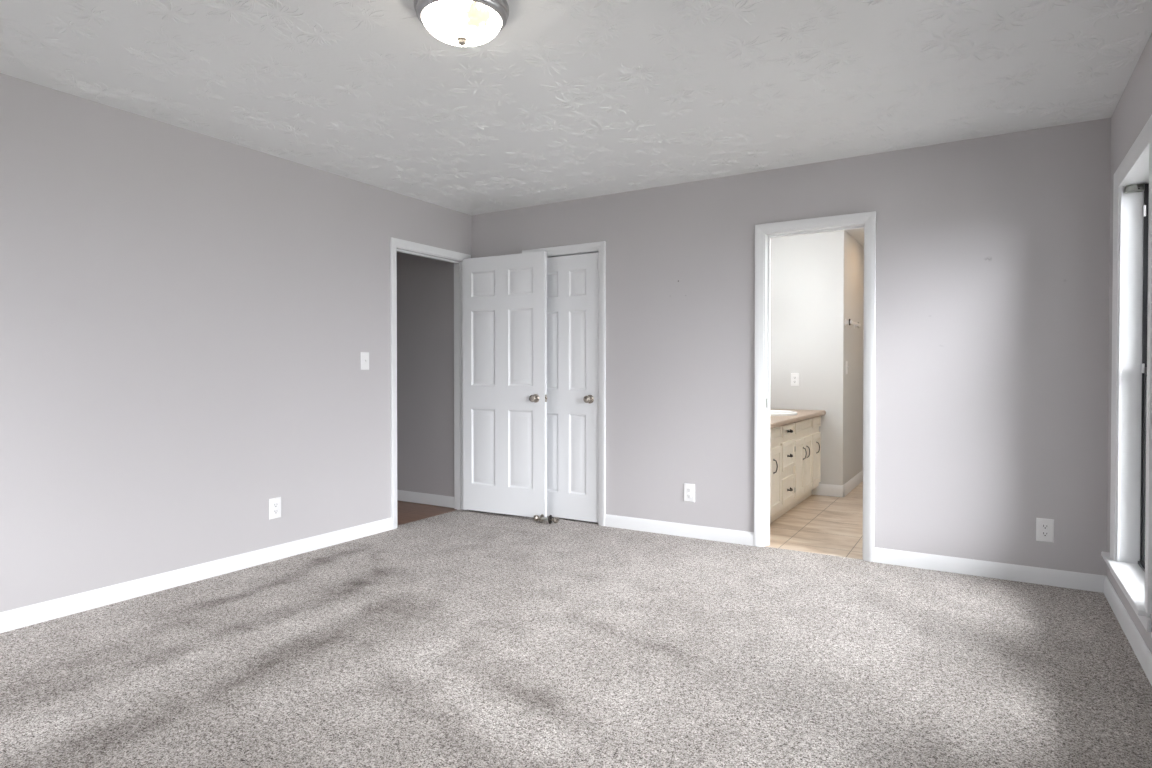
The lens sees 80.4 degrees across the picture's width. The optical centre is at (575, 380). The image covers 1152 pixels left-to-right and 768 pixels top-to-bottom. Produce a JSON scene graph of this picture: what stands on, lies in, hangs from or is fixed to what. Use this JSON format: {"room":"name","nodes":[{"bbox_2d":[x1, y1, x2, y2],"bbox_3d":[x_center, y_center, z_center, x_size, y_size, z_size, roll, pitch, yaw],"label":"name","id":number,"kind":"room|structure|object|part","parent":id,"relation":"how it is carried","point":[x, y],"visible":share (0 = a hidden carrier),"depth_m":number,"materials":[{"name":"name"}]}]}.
{"room":"empty bedroom","nodes":[
{"label":"empty bedroom","id":0,"kind":"room"},
{"bbox_2d":[0,73,471,611],"bbox_3d":[-2.212,-0.125,3.582,0.115,2.440,5.225,0,1,31],"label":"wall","id":1,"kind":"structure","parent":0,"point":[187,317],"depth_m":3.61,"materials":[{"name":"grey paint"}]},
{"bbox_2d":[0,518,391,632],"bbox_3d":[-2.380,1.056,3.195,0.014,0.087,4.044,0,1,31],"label":"baseboard","id":2,"kind":"structure","parent":1,"relation":"attached to","point":[33,614],"depth_m":3.60,"materials":[{"name":"white paint"}]},
{"bbox_2d":[269,497,280,519],"bbox_3d":[-1.818,0.774,4.124,0.009,0.124,0.079,0,1,31],"label":"outlet","id":3,"kind":"object","parent":1,"relation":"attached to","point":[274,503],"visible":1,"depth_m":4.12,"materials":[{"name":"white plastic"}]},
{"bbox_2d":[361,352,368,369],"bbox_3d":[-1.452,-0.134,4.707,0.019,0.122,0.072,0,1,31],"label":"light switch","id":4,"kind":"object","parent":1,"relation":"attached to","point":[364,355],"visible":1,"depth_m":4.70,"materials":[{"name":"white plastic"}]},
{"bbox_2d":[390,237,470,529],"bbox_3d":[-1.153,0.022,5.316,0.132,2.110,0.878,0,1,31],"label":"trim","id":5,"kind":"structure","parent":1,"relation":"attached to","point":[396,245],"depth_m":5.42,"materials":[{"name":"white paint"}]},
{"bbox_2d":[463,251,546,517],"bbox_3d":[-0.570,0.035,5.374,0.792,2.032,0.157,0,1,28],"label":"door","id":6,"kind":"structure","parent":5,"relation":"attached to","point":[505,296],"depth_m":5.35,"materials":[{"name":"white paint"}]},
{"bbox_3d":[-0.321,0.138,5.189,0.066,0.066,0.061,0,1,28],"label":"knob","id":7,"kind":"part","parent":6,"relation":"part of","materials":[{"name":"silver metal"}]},
{"bbox_2d":[397,252,453,507],"bbox_3d":[-1.667,-0.155,6.170,1.635,2.446,0.122,0,1,31],"label":"wall","id":8,"kind":"structure","parent":0,"point":[425,286],"depth_m":5.88,"materials":[{"name":"grey paint"}]},
{"bbox_2d":[397,490,453,507],"bbox_3d":[-1.702,1.018,6.127,1.635,0.090,0.014,0,1,31],"label":"baseboard","id":9,"kind":"structure","parent":8,"relation":"attached to","point":[416,497],"depth_m":5.87,"materials":[{"name":"white paint"}]},
{"bbox_2d":[397,501,456,525],"bbox_3d":[-2.312,1.109,5.058,1.700,0.054,2.600,0,1,31],"label":"floor","id":10,"kind":"structure","parent":0,"point":[407,512],"depth_m":5.59,"materials":[{"name":"brown wood"}]},
{"bbox_2d":[547,516,597,523],"bbox_3d":[0.137,1.100,5.628,1.200,0.058,0.888,0,1,31],"label":"floor","id":11,"kind":"structure","parent":0,"point":[547,516],"depth_m":5.23,"materials":[{"name":"beige carpet"}]},
{"bbox_2d":[0,509,1151,767],"bbox_3d":[-0.366,1.108,2.513,4.266,0.001,4.962,0,1,31],"label":"floor","id":12,"kind":"structure","parent":0,"point":[460,638],"depth_m":2.61,"materials":[{"name":"beige carpet"}]},
{"bbox_2d":[533,514,558,523],"bbox_3d":[-0.225,1.042,5.120,0.196,0.066,0.066,0,1,25],"label":"doorknob set","id":13,"kind":"object","parent":12,"relation":"on","point":[541,518],"visible":1,"depth_m":5.11,"materials":[{"name":"silver metal"}]},
{"bbox_3d":[-0.289,1.041,5.150,0.053,0.048,0.048,0,1,25],"label":"knob","id":14,"kind":"part","parent":13,"relation":"part of","materials":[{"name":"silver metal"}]},
{"bbox_3d":[-0.160,1.042,5.090,0.053,0.048,0.048,0,1,25],"label":"knob","id":15,"kind":"part","parent":13,"relation":"part of","materials":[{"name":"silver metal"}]},
{"bbox_2d":[0,0,1151,247],"bbox_3d":[0.505,-1.407,3.829,4.491,0.123,8.490,0,1,31],"label":"ceiling","id":16,"kind":"structure","parent":0,"point":[571,99],"depth_m":3.03,"materials":[{"name":"white paint"}]},
{"bbox_2d":[414,0,508,46],"bbox_3d":[-0.405,-1.260,2.420,0.334,0.141,0.334,0,1,31],"label":"ceiling light","id":17,"kind":"object","parent":16,"relation":"attached to","point":[465,23],"visible":1,"depth_m":2.35,"materials":[{"name":"white glass"}]},
{"bbox_2d":[472,118,1110,575],"bbox_3d":[1.032,-0.138,4.604,4.376,2.440,0.115,0,1,31],"label":"wall","id":18,"kind":"structure","parent":0,"point":[993,252],"depth_m":3.95,"materials":[{"name":"grey paint"}]},
{"bbox_2d":[522,241,605,525],"bbox_3d":[-0.074,0.026,5.267,0.748,2.103,0.132,0,1,31],"label":"trim","id":19,"kind":"structure","parent":18,"relation":"attached to","point":[594,247],"depth_m":5.04,"materials":[{"name":"white paint"}]},
{"bbox_2d":[547,253,597,522],"bbox_3d":[-0.105,0.055,5.224,0.619,2.012,0.096,0,1,31],"label":"door","id":20,"kind":"structure","parent":18,"relation":"in","point":[572,280],"depth_m":5.20,"materials":[{"name":"white paint"}]},
{"bbox_3d":[0.090,0.141,5.087,0.066,0.066,0.061,0,1,31],"label":"knob","id":21,"kind":"part","parent":20,"relation":"part of","materials":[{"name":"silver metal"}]},
{"bbox_2d":[605,514,753,545],"bbox_3d":[0.692,1.037,4.750,1.110,0.087,0.014,0,1,31],"label":"baseboard","id":22,"kind":"structure","parent":18,"relation":"attached to","point":[639,524],"depth_m":4.72,"materials":[{"name":"white paint"}]},
{"bbox_2d":[684,483,694,501],"bbox_3d":[0.780,0.775,4.696,0.079,0.124,0.009,0,1,31],"label":"outlet","id":23,"kind":"object","parent":18,"relation":"attached to","point":[689,489],"visible":1,"depth_m":4.69,"materials":[{"name":"white plastic"}]},
{"bbox_2d":[754,211,875,561],"bbox_3d":[1.506,0.040,4.310,0.724,2.099,0.132,0,1,31],"label":"trim","id":24,"kind":"structure","parent":18,"relation":"attached to","point":[764,233],"depth_m":4.36,"materials":[{"name":"white paint"}]},
{"bbox_2d":[874,547,1104,592],"bbox_3d":[2.260,1.048,3.800,1.108,0.087,0.014,0,1,31],"label":"baseboard","id":25,"kind":"structure","parent":18,"relation":"attached to","point":[1028,574],"depth_m":3.77,"materials":[{"name":"white paint"}]},
{"bbox_2d":[1036,518,1053,542],"bbox_3d":[2.510,0.802,3.648,0.079,0.124,0.009,0,1,31],"label":"outlet","id":26,"kind":"object","parent":18,"relation":"attached to","point":[1044,527],"visible":1,"depth_m":3.65,"materials":[{"name":"white plastic"}]},
{"bbox_2d":[1041,531,1048,536],"bbox_3d":[2.509,0.822,3.646,0.033,0.027,0.003,0,1,31],"label":"receptacle","id":27,"kind":"object","parent":26,"relation":"attached to","point":[1043,533],"depth_m":3.65,"materials":[{"name":"grey plastic"}]},
{"bbox_2d":[1041,524,1048,528],"bbox_3d":[2.509,0.782,3.646,0.033,0.027,0.003,0,1,31],"label":"receptacle","id":28,"kind":"object","parent":26,"relation":"attached to","point":[1043,526],"depth_m":3.65,"materials":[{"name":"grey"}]},
{"bbox_2d":[765,481,862,559],"bbox_3d":[2.208,1.099,5.765,1.800,0.056,3.268,0,1,31],"label":"floor","id":29,"kind":"structure","parent":0,"point":[819,524],"depth_m":5.01,"materials":[{"name":"beige tile"}]},
{"bbox_2d":[770,416,820,522],"bbox_3d":[1.528,0.701,5.570,0.559,0.746,2.013,0,1,31],"label":"vanity cabinet","id":30,"kind":"object","parent":29,"relation":"on","point":[795,448],"visible":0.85,"depth_m":5.44,"materials":[{"name":"beige paint"}]},
{"bbox_3d":[1.302,0.724,4.728,0.018,0.457,0.288,0,1,31],"label":"door","id":31,"kind":"part","parent":30,"relation":"part of","materials":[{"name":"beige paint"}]},
{"bbox_3d":[1.457,0.721,4.985,0.018,0.457,0.296,0,1,31],"label":"door","id":32,"kind":"part","parent":30,"relation":"part of","materials":[{"name":"beige paint"}]},
{"bbox_3d":[1.642,0.578,5.289,0.018,0.214,0.373,0,1,31],"label":"drawer","id":33,"kind":"part","parent":30,"relation":"part of","materials":[{"name":"beige paint"}]},
{"bbox_3d":[1.642,0.388,5.286,0.018,0.090,0.373,0,1,31],"label":"drawer","id":34,"kind":"part","parent":30,"relation":"part of","materials":[{"name":"beige paint"}]},
{"bbox_3d":[1.642,0.841,5.292,0.018,0.185,0.373,0,1,31],"label":"drawer","id":35,"kind":"part","parent":30,"relation":"part of","materials":[{"name":"beige paint"}]},
{"bbox_2d":[770,409,825,428],"bbox_3d":[1.532,0.260,5.558,0.572,0.136,2.020,0,1,31],"label":"countertop","id":36,"kind":"structure","parent":30,"relation":"on","point":[775,421],"depth_m":5.40,"materials":[{"name":"beige stone"}]},
{"bbox_2d":[770,410,796,415],"bbox_3d":[1.614,0.272,5.710,0.452,0.022,0.552,0,1,31],"label":"sink","id":37,"kind":"object","parent":36,"relation":"in","point":[772,412],"visible":0.39,"depth_m":5.57,"materials":[{"name":"white ceramic"}]},
{"bbox_3d":[1.833,0.713,5.605,0.018,0.457,0.302,0,1,31],"label":"door","id":38,"kind":"part","parent":30,"relation":"part of","materials":[{"name":"beige paint"}]},
{"bbox_3d":[1.992,0.710,5.868,0.018,0.457,0.298,0,1,31],"label":"door","id":39,"kind":"part","parent":30,"relation":"part of","materials":[{"name":"beige paint"}]},
{"bbox_3d":[2.164,0.706,6.152,0.018,0.457,0.318,0,1,31],"label":"door","id":40,"kind":"part","parent":30,"relation":"part of","materials":[{"name":"beige paint"}]},
{"bbox_2d":[770,230,863,496],"bbox_3d":[2.391,-0.165,6.941,0.838,2.444,1.240,0,1,31],"label":"wall","id":41,"kind":"structure","parent":0,"point":[817,279],"depth_m":6.37,"materials":[{"name":"grey paint"}]},
{"bbox_2d":[791,373,798,385],"bbox_3d":[2.059,-0.007,6.413,0.079,0.124,0.009,0,1,31],"label":"outlet","id":42,"kind":"object","parent":41,"relation":"attached to","point":[794,376],"visible":1,"depth_m":6.41,"materials":[{"name":"white plastic"}]},
{"bbox_2d":[812,484,843,496],"bbox_3d":[2.121,1.007,6.386,0.736,0.105,0.014,0,1,31],"label":"baseboard","id":43,"kind":"structure","parent":41,"relation":"attached to","point":[822,489],"depth_m":6.26,"materials":[{"name":"white paint"}]},
{"bbox_2d":[842,470,862,496],"bbox_3d":[2.725,1.003,6.686,0.014,0.105,1.154,0,1,31],"label":"baseboard","id":44,"kind":"structure","parent":41,"relation":"attached to","point":[857,479],"depth_m":6.58,"materials":[{"name":"white paint"}]},
{"bbox_2d":[845,319,860,327],"bbox_3d":[2.624,-0.536,6.455,0.060,0.064,0.534,0,1,31],"label":"towel bar","id":45,"kind":"object","parent":41,"relation":"attached to","point":[850,321],"visible":1,"depth_m":6.29,"materials":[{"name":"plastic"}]},
{"bbox_2d":[863,291,863,366],"bbox_3d":[3.447,-0.166,6.967,0.942,2.444,0.100,0,1,31],"label":"wall","id":46,"kind":"structure","parent":0,"point":[863,291],"depth_m":7.16,"materials":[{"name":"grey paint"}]},
{"bbox_2d":[1107,33,1151,653],"bbox_3d":[1.482,-0.097,1.278,0.160,2.440,5.110,0,1,31],"label":"wall","id":47,"kind":"structure","parent":0,"point":[1133,110],"depth_m":3.08,"materials":[{"name":"grey paint"}]},
{"bbox_2d":[1101,115,1151,631],"bbox_3d":[2.467,-0.029,2.939,0.196,1.937,1.020,0,1,31],"label":"window","id":48,"kind":"structure","parent":47,"relation":"in","point":[1129,558],"depth_m":3.21,"materials":[{"name":"white paint"}]},
{"bbox_3d":[2.459,0.878,2.972,0.161,0.022,0.990,0,1,31],"label":"sill","id":49,"kind":"part","parent":48,"relation":"part of","materials":[{"name":"white paint"}]},
{"bbox_3d":[2.455,-0.016,2.885,0.160,1.829,0.783,0,1,31],"label":"frame","id":50,"kind":"part","parent":48,"relation":"part of","materials":[{"name":"white paint"}]},
{"bbox_2d":[1125,183,1144,192],"bbox_3d":[2.614,-0.897,3.191,0.068,0.031,0.037,0,1,31],"label":"bracket","id":51,"kind":"object","parent":48,"relation":"attached to","point":[1137,187],"visible":1,"depth_m":3.19,"materials":[{"name":"silver metal"}]},
{"bbox_3d":[2.476,0.406,2.877,0.022,0.925,0.723,0,1,31],"label":"sash","id":52,"kind":"part","parent":48,"relation":"part of","materials":[{"name":"grey metal"}]},
{"bbox_2d":[1103,576,1151,685],"bbox_3d":[1.449,1.078,1.406,0.014,0.087,4.950,0,1,31],"label":"baseboard","id":53,"kind":"structure","parent":47,"relation":"attached to","point":[1143,654],"depth_m":2.87,"materials":[{"name":"white paint"}]}
]}

